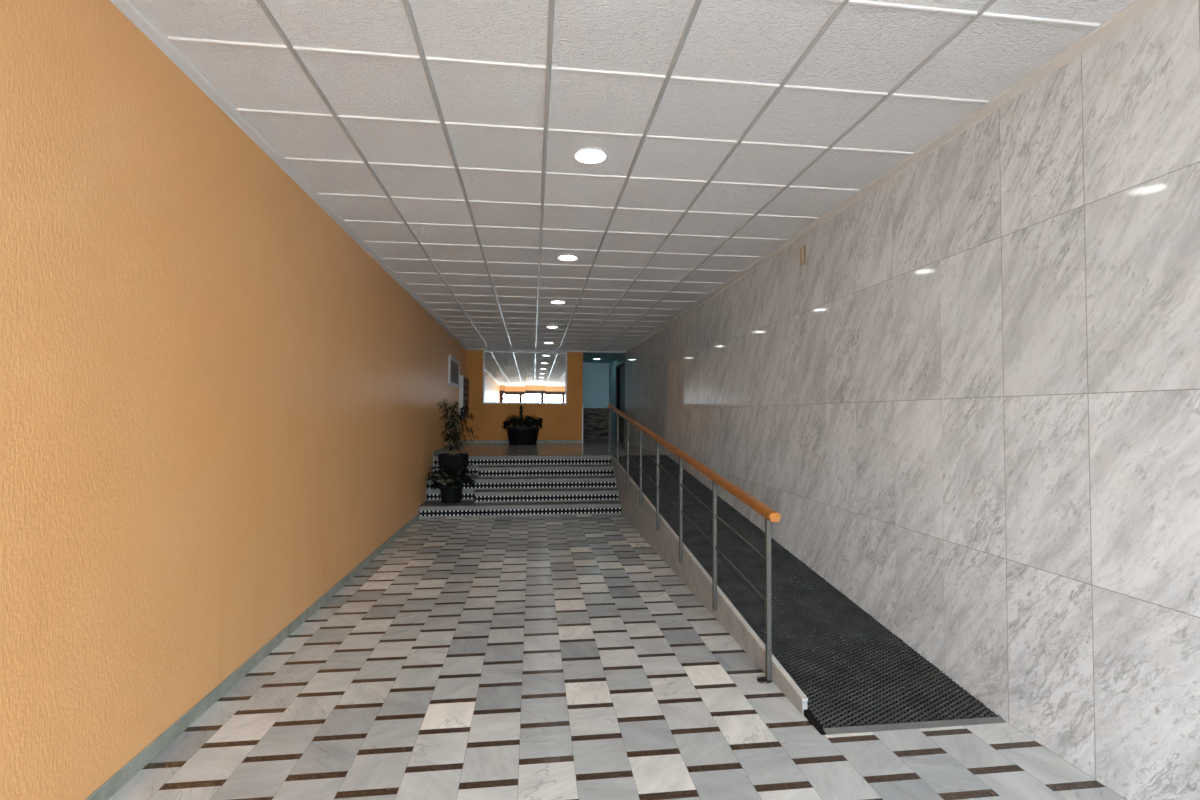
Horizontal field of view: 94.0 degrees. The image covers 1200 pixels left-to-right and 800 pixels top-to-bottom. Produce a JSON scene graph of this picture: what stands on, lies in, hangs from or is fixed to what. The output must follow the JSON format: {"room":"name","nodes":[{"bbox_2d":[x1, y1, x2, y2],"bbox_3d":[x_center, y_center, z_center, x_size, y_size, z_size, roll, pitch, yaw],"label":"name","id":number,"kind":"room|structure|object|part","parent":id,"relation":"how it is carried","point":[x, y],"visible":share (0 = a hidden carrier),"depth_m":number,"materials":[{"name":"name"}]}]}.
{"room":"building entrance hall","nodes":[
{"label":"building entrance hall","id":0,"kind":"room"},
{"bbox_2d":[0,0,464,799],"bbox_3d":[-2.442,0.072,5.220,0.140,3.539,18.550,0,-2,-7],"label":"wall","id":1,"kind":"structure","parent":0,"point":[217,404],"depth_m":2.58,"materials":[{"name":"orange paint"}]},
{"bbox_2d":[85,513,418,799],"bbox_3d":[-2.039,1.608,2.406,0.009,0.076,12.550,0,-2,-7],"label":"baseboard","id":2,"kind":"structure","parent":1,"relation":"attached to","point":[128,771],"depth_m":3.06,"materials":[{"name":"grey stone"}]},
{"bbox_2d":[110,0,466,348],"bbox_3d":[-2.342,-1.565,5.327,0.059,0.020,18.250,0,-2,-7],"label":"trim","id":3,"kind":"structure","parent":1,"relation":"attached to","point":[125,6],"depth_m":3.21,"materials":[{"name":"grey metal"}]},
{"bbox_2d":[448,355,459,388],"bbox_3d":[-3.205,-0.601,12.336,0.035,0.630,1.620,0,-2,-7],"label":"notice board","id":4,"kind":"object","parent":1,"relation":"attached to","point":[453,363],"visible":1,"depth_m":12.18,"materials":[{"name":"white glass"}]},
{"bbox_3d":[-3.213,-0.601,12.335,0.014,0.510,1.420,0,-2,-7],"label":"board panel","id":5,"kind":"part","parent":4,"relation":"part of","materials":[{"name":"clear glass"}]},
{"bbox_2d":[459,375,468,417],"bbox_3d":[-3.338,-0.058,13.756,0.114,1.020,1.100,0,-2,-7],"label":"upper cabinet","id":6,"kind":"object","parent":1,"relation":"attached to","point":[464,381],"visible":0.88,"depth_m":13.34,"materials":[{"name":"grey metal"}]},
{"bbox_2d":[433,440,581,455],"bbox_3d":[-1.697,1.019,12.262,3.035,0.080,4.500,0,-2,-7],"label":"baseboard","id":7,"kind":"structure","parent":1,"relation":"attached to","point":[442,450],"depth_m":14.40,"materials":[{"name":"grey stone"}]},
{"bbox_2d":[464,350,582,439],"bbox_3d":[-1.969,-0.059,14.586,3.035,2.559,0.120,0,-2,-7],"label":"wall","id":8,"kind":"structure","parent":0,"point":[560,421],"depth_m":14.53,"materials":[{"name":"orange paint"}]},
{"bbox_2d":[483,351,566,403],"bbox_3d":[-1.938,-0.581,14.526,2.155,1.360,0.035,0,-2,-7],"label":"wall mirror","id":9,"kind":"object","parent":8,"relation":"attached to","point":[509,377],"visible":1,"depth_m":14.52,"materials":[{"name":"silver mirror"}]},
{"bbox_3d":[-2.715,-0.587,14.433,0.517,1.288,0.006,0,-2,-7],"label":"pane","id":10,"kind":"part","parent":9,"relation":"part of","materials":[{"name":"white mirror"}]},
{"bbox_3d":[-2.198,-0.583,14.495,0.517,1.288,0.007,0,-2,-7],"label":"pane","id":11,"kind":"part","parent":9,"relation":"part of","materials":[{"name":"white mirror"}]},
{"bbox_3d":[-1.681,-0.579,14.557,0.517,1.288,0.007,0,-2,-7],"label":"pane","id":12,"kind":"part","parent":9,"relation":"part of","materials":[{"name":"white mirror"}]},
{"bbox_3d":[-1.164,-0.575,14.619,0.517,1.288,0.007,0,-2,-7],"label":"pane","id":13,"kind":"part","parent":9,"relation":"part of","materials":[{"name":"white mirror"}]},
{"bbox_2d":[465,348,625,352],"bbox_3d":[-1.386,-1.299,14.655,4.190,0.070,0.150,0,-2,-7],"label":"trim","id":14,"kind":"structure","parent":8,"relation":"attached to","point":[484,349],"depth_m":14.61,"materials":[{"name":"grey metal"}]},
{"bbox_2d":[582,405,582,442],"bbox_3d":[-0.461,0.636,14.712,0.026,0.990,0.074,0,-2,-7],"label":"trim","id":15,"kind":"structure","parent":8,"relation":"attached to","point":[582,405],"depth_m":14.68,"materials":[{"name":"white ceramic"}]},
{"bbox_2d":[435,438,663,464],"bbox_3d":[-1.282,1.549,14.036,4.290,0.880,7.950,0,-2,-7],"label":"floor","id":16,"kind":"structure","parent":0,"point":[590,446],"depth_m":11.94,"materials":[{"name":"grey tile"}]},
{"bbox_2d":[502,405,542,444],"bbox_3d":[-1.923,0.616,13.972,1.044,0.978,0.970,0,-2,-7],"label":"potted plant","id":17,"kind":"object","parent":16,"relation":"on","point":[521,432],"visible":1,"depth_m":13.71,"materials":[{"name":"green plant"}]},
{"bbox_3d":[-1.926,0.899,13.981,0.786,0.412,0.786,0,-2,-7],"label":"pot","id":18,"kind":"part","parent":17,"relation":"part of","materials":[{"name":"black plastic"}]},
{"bbox_2d":[583,362,608,407],"bbox_3d":[-0.984,-0.491,18.082,2.760,1.494,0.100,0,-2,-7],"label":"wall","id":19,"kind":"structure","parent":0,"point":[595,375],"depth_m":18.13,"materials":[{"name":"blue paint"}]},
{"bbox_2d":[583,408,608,437],"bbox_3d":[-1.037,0.787,18.026,2.660,1.065,0.130,0,-2,-7],"label":"dado","id":20,"kind":"object","parent":19,"relation":"attached to","point":[595,420],"visible":0.14,"depth_m":18.07,"materials":[{"name":"stone"}]},
{"bbox_2d":[583,353,622,362],"bbox_3d":[-0.816,-1.312,16.487,2.900,0.100,3.350,0,-2,-7],"label":"ceiling","id":21,"kind":"structure","parent":0,"point":[587,357],"depth_m":16.54,"materials":[{"name":"blue paint"}]},
{"bbox_2d":[108,514,1124,799],"bbox_3d":[-0.506,1.843,7.144,4.470,0.120,22.000,0,-2,-7],"label":"floor","id":22,"kind":"structure","parent":0,"point":[546,657],"depth_m":3.01,"materials":[{"name":"tile"}]},
{"bbox_2d":[419,455,621,517],"bbox_3d":[-1.294,1.428,9.441,3.167,0.890,1.275,0,-2,-7],"label":"stairs","id":23,"kind":"structure","parent":22,"relation":"on","point":[534,485],"depth_m":9.35,"materials":[{"name":"tile"}]},
{"bbox_2d":[426,464,476,503],"bbox_3d":[-2.389,1.356,9.011,0.779,0.597,0.723,0,-2,-7],"label":"potted plant","id":24,"kind":"object","parent":23,"relation":"on","point":[451,492],"visible":1,"depth_m":8.95,"materials":[{"name":"green plant"}]},
{"bbox_3d":[-2.413,1.519,9.074,0.353,0.274,0.353,0,-2,-7],"label":"pot","id":25,"kind":"part","parent":24,"relation":"part of","materials":[{"name":"black plastic"}]},
{"bbox_2d":[437,398,479,478],"bbox_3d":[-2.428,0.645,9.597,0.771,1.362,0.500,0,-2,-7],"label":"potted plant","id":26,"kind":"object","parent":23,"relation":"on","point":[454,461],"visible":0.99,"depth_m":9.50,"materials":[{"name":"green plant"}]},
{"bbox_3d":[-2.505,1.128,9.572,0.470,0.395,0.470,0,-2,-7],"label":"pot","id":27,"kind":"part","parent":26,"relation":"part of","materials":[{"name":"black plastic"}]},
{"bbox_2d":[612,455,807,714],"bbox_3d":[1.159,1.353,6.587,1.025,0.882,7.430,0,-2,-7],"label":"ramp","id":28,"kind":"object","parent":22,"relation":"on","point":[664,541],"visible":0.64,"depth_m":5.02,"materials":[{"name":"stone"}]},
{"bbox_2d":[607,404,780,683],"bbox_3d":[0.580,0.880,6.857,0.109,1.799,7.200,0,-2,-7],"label":"handrail","id":29,"kind":"object","parent":28,"relation":"attached to","point":[770,515],"visible":0.98,"depth_m":4.36,"materials":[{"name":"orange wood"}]},
{"bbox_3d":[0.179,0.645,10.356,0.029,1.022,0.029,0,-2,-7],"label":"post","id":30,"kind":"part","parent":29,"relation":"part of","materials":[{"name":"metal"}]},
{"bbox_3d":[0.299,0.726,9.359,0.029,1.021,0.029,0,-2,-7],"label":"post","id":31,"kind":"part","parent":29,"relation":"part of","materials":[{"name":"metal"}]},
{"bbox_3d":[0.418,0.807,8.361,0.029,1.019,0.029,0,-2,-7],"label":"post","id":32,"kind":"part","parent":29,"relation":"part of","materials":[{"name":"metal"}]},
{"bbox_3d":[0.538,0.888,7.364,0.029,1.017,0.029,0,-2,-7],"label":"post","id":33,"kind":"part","parent":29,"relation":"part of","materials":[{"name":"metal"}]},
{"bbox_3d":[0.657,0.969,6.367,0.029,1.016,0.029,0,-2,-7],"label":"post","id":34,"kind":"part","parent":29,"relation":"part of","materials":[{"name":"metal"}]},
{"bbox_3d":[0.776,1.050,5.369,0.029,1.014,0.029,0,-2,-7],"label":"post","id":35,"kind":"part","parent":29,"relation":"part of","materials":[{"name":"metal"}]},
{"bbox_3d":[0.597,0.941,6.865,0.013,0.762,7.015,0,-2,-7],"label":"rail","id":36,"kind":"part","parent":29,"relation":"part of","materials":[{"name":"metal"}]},
{"bbox_3d":[0.598,0.689,6.872,0.013,0.762,7.015,0,-2,-7],"label":"rail","id":37,"kind":"part","parent":29,"relation":"part of","materials":[{"name":"metal"}]},
{"bbox_3d":[0.600,0.397,6.873,0.072,0.834,7.200,0,-2,-7],"label":"wooden rail","id":38,"kind":"part","parent":29,"relation":"part of","materials":[{"name":"orange wood"}]},
{"bbox_3d":[0.896,1.131,4.372,0.029,1.012,0.029,0,-2,-7],"label":"post","id":39,"kind":"part","parent":29,"relation":"part of","materials":[{"name":"metal"}]},
{"bbox_3d":[0.986,1.681,3.356,0.090,0.008,0.068,0,-2,-7],"label":"foot plate","id":40,"kind":"part","parent":29,"relation":"part of","materials":[{"name":"metal"}]},
{"bbox_3d":[1.015,1.193,3.375,0.029,0.973,0.029,0,-2,-7],"label":"post","id":41,"kind":"part","parent":29,"relation":"part of","materials":[{"name":"metal"}]},
{"bbox_2d":[614,455,1005,734],"bbox_3d":[1.163,1.342,6.552,1.013,0.865,7.442,0,-2,-7],"label":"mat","id":42,"kind":"object","parent":28,"relation":"on","point":[855,675],"visible":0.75,"depth_m":3.77,"materials":[{"name":"black rubber"}]},
{"bbox_2d":[130,0,1136,350],"bbox_3d":[-0.285,-1.607,5.521,4.190,0.108,18.460,0,-2,-7],"label":"ceiling","id":43,"kind":"structure","parent":0,"point":[445,135],"depth_m":3.17,"materials":[{"name":"tile"}]},
{"bbox_2d":[550,300,564,303],"bbox_3d":[-0.636,-1.477,8.447,0.230,0.010,0.230,0,-2,-7],"label":"recessed light","id":44,"kind":"object","parent":43,"relation":"in","point":[554,301],"visible":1,"depth_m":8.45,"materials":[{"name":"white plastic"}]},
{"bbox_2d":[557,254,577,260],"bbox_3d":[-0.349,-1.541,6.065,0.230,0.010,0.230,0,-2,-7],"label":"recessed light","id":45,"kind":"object","parent":43,"relation":"in","point":[566,257],"visible":1,"depth_m":6.05,"materials":[{"name":"white plastic"}]},
{"bbox_2d":[559,256,576,260],"bbox_3d":[-0.349,-1.542,6.065,0.200,0.006,0.200,0,-2,-7],"label":"diffuser","id":46,"kind":"object","parent":45,"relation":"attached to","point":[565,258],"depth_m":6.09,"materials":[{"name":"white plastic"}]},
{"bbox_2d":[573,147,607,163],"bbox_3d":[-0.062,-1.605,3.683,0.230,0.010,0.230,0,-2,-7],"label":"recessed light","id":47,"kind":"object","parent":43,"relation":"in","point":[587,155],"visible":1,"depth_m":3.67,"materials":[{"name":"white plastic"}]},
{"bbox_2d":[575,150,605,162],"bbox_3d":[-0.062,-1.607,3.683,0.200,0.006,0.200,0,-2,-7],"label":"diffuser","id":48,"kind":"object","parent":47,"relation":"attached to","point":[583,156],"depth_m":3.69,"materials":[{"name":"white plastic"}]},
{"bbox_2d":[609,0,1199,799],"bbox_3d":[1.657,0.149,7.400,0.140,3.539,21.900,0,-2,-7],"label":"wall","id":49,"kind":"structure","parent":0,"point":[971,408],"depth_m":2.87,"materials":[{"name":"white stone"}]},
{"bbox_2d":[615,361,624,442],"bbox_3d":[0.609,0.070,15.820,0.110,2.190,1.540,0,-2,-7],"label":"door","id":50,"kind":"structure","parent":49,"relation":"in","point":[621,390],"depth_m":15.94,"materials":[{"name":"metal"}]},
{"bbox_2d":[800,245,805,265],"bbox_3d":[1.865,-1.326,5.142,0.008,0.165,0.110,0,-2,-7],"label":"wall plate","id":51,"kind":"object","parent":49,"relation":"attached to","point":[803,249],"visible":1,"depth_m":5.14,"materials":[{"name":"beige plastic"}]},
{"bbox_2d":[625,0,1162,353],"bbox_3d":[1.772,-1.510,5.912,0.011,0.064,18.430,0,-2,-7],"label":"trim","id":52,"kind":"structure","parent":49,"relation":"attached to","point":[1138,7],"depth_m":3.14,"materials":[{"name":"grey metal"}]}
]}

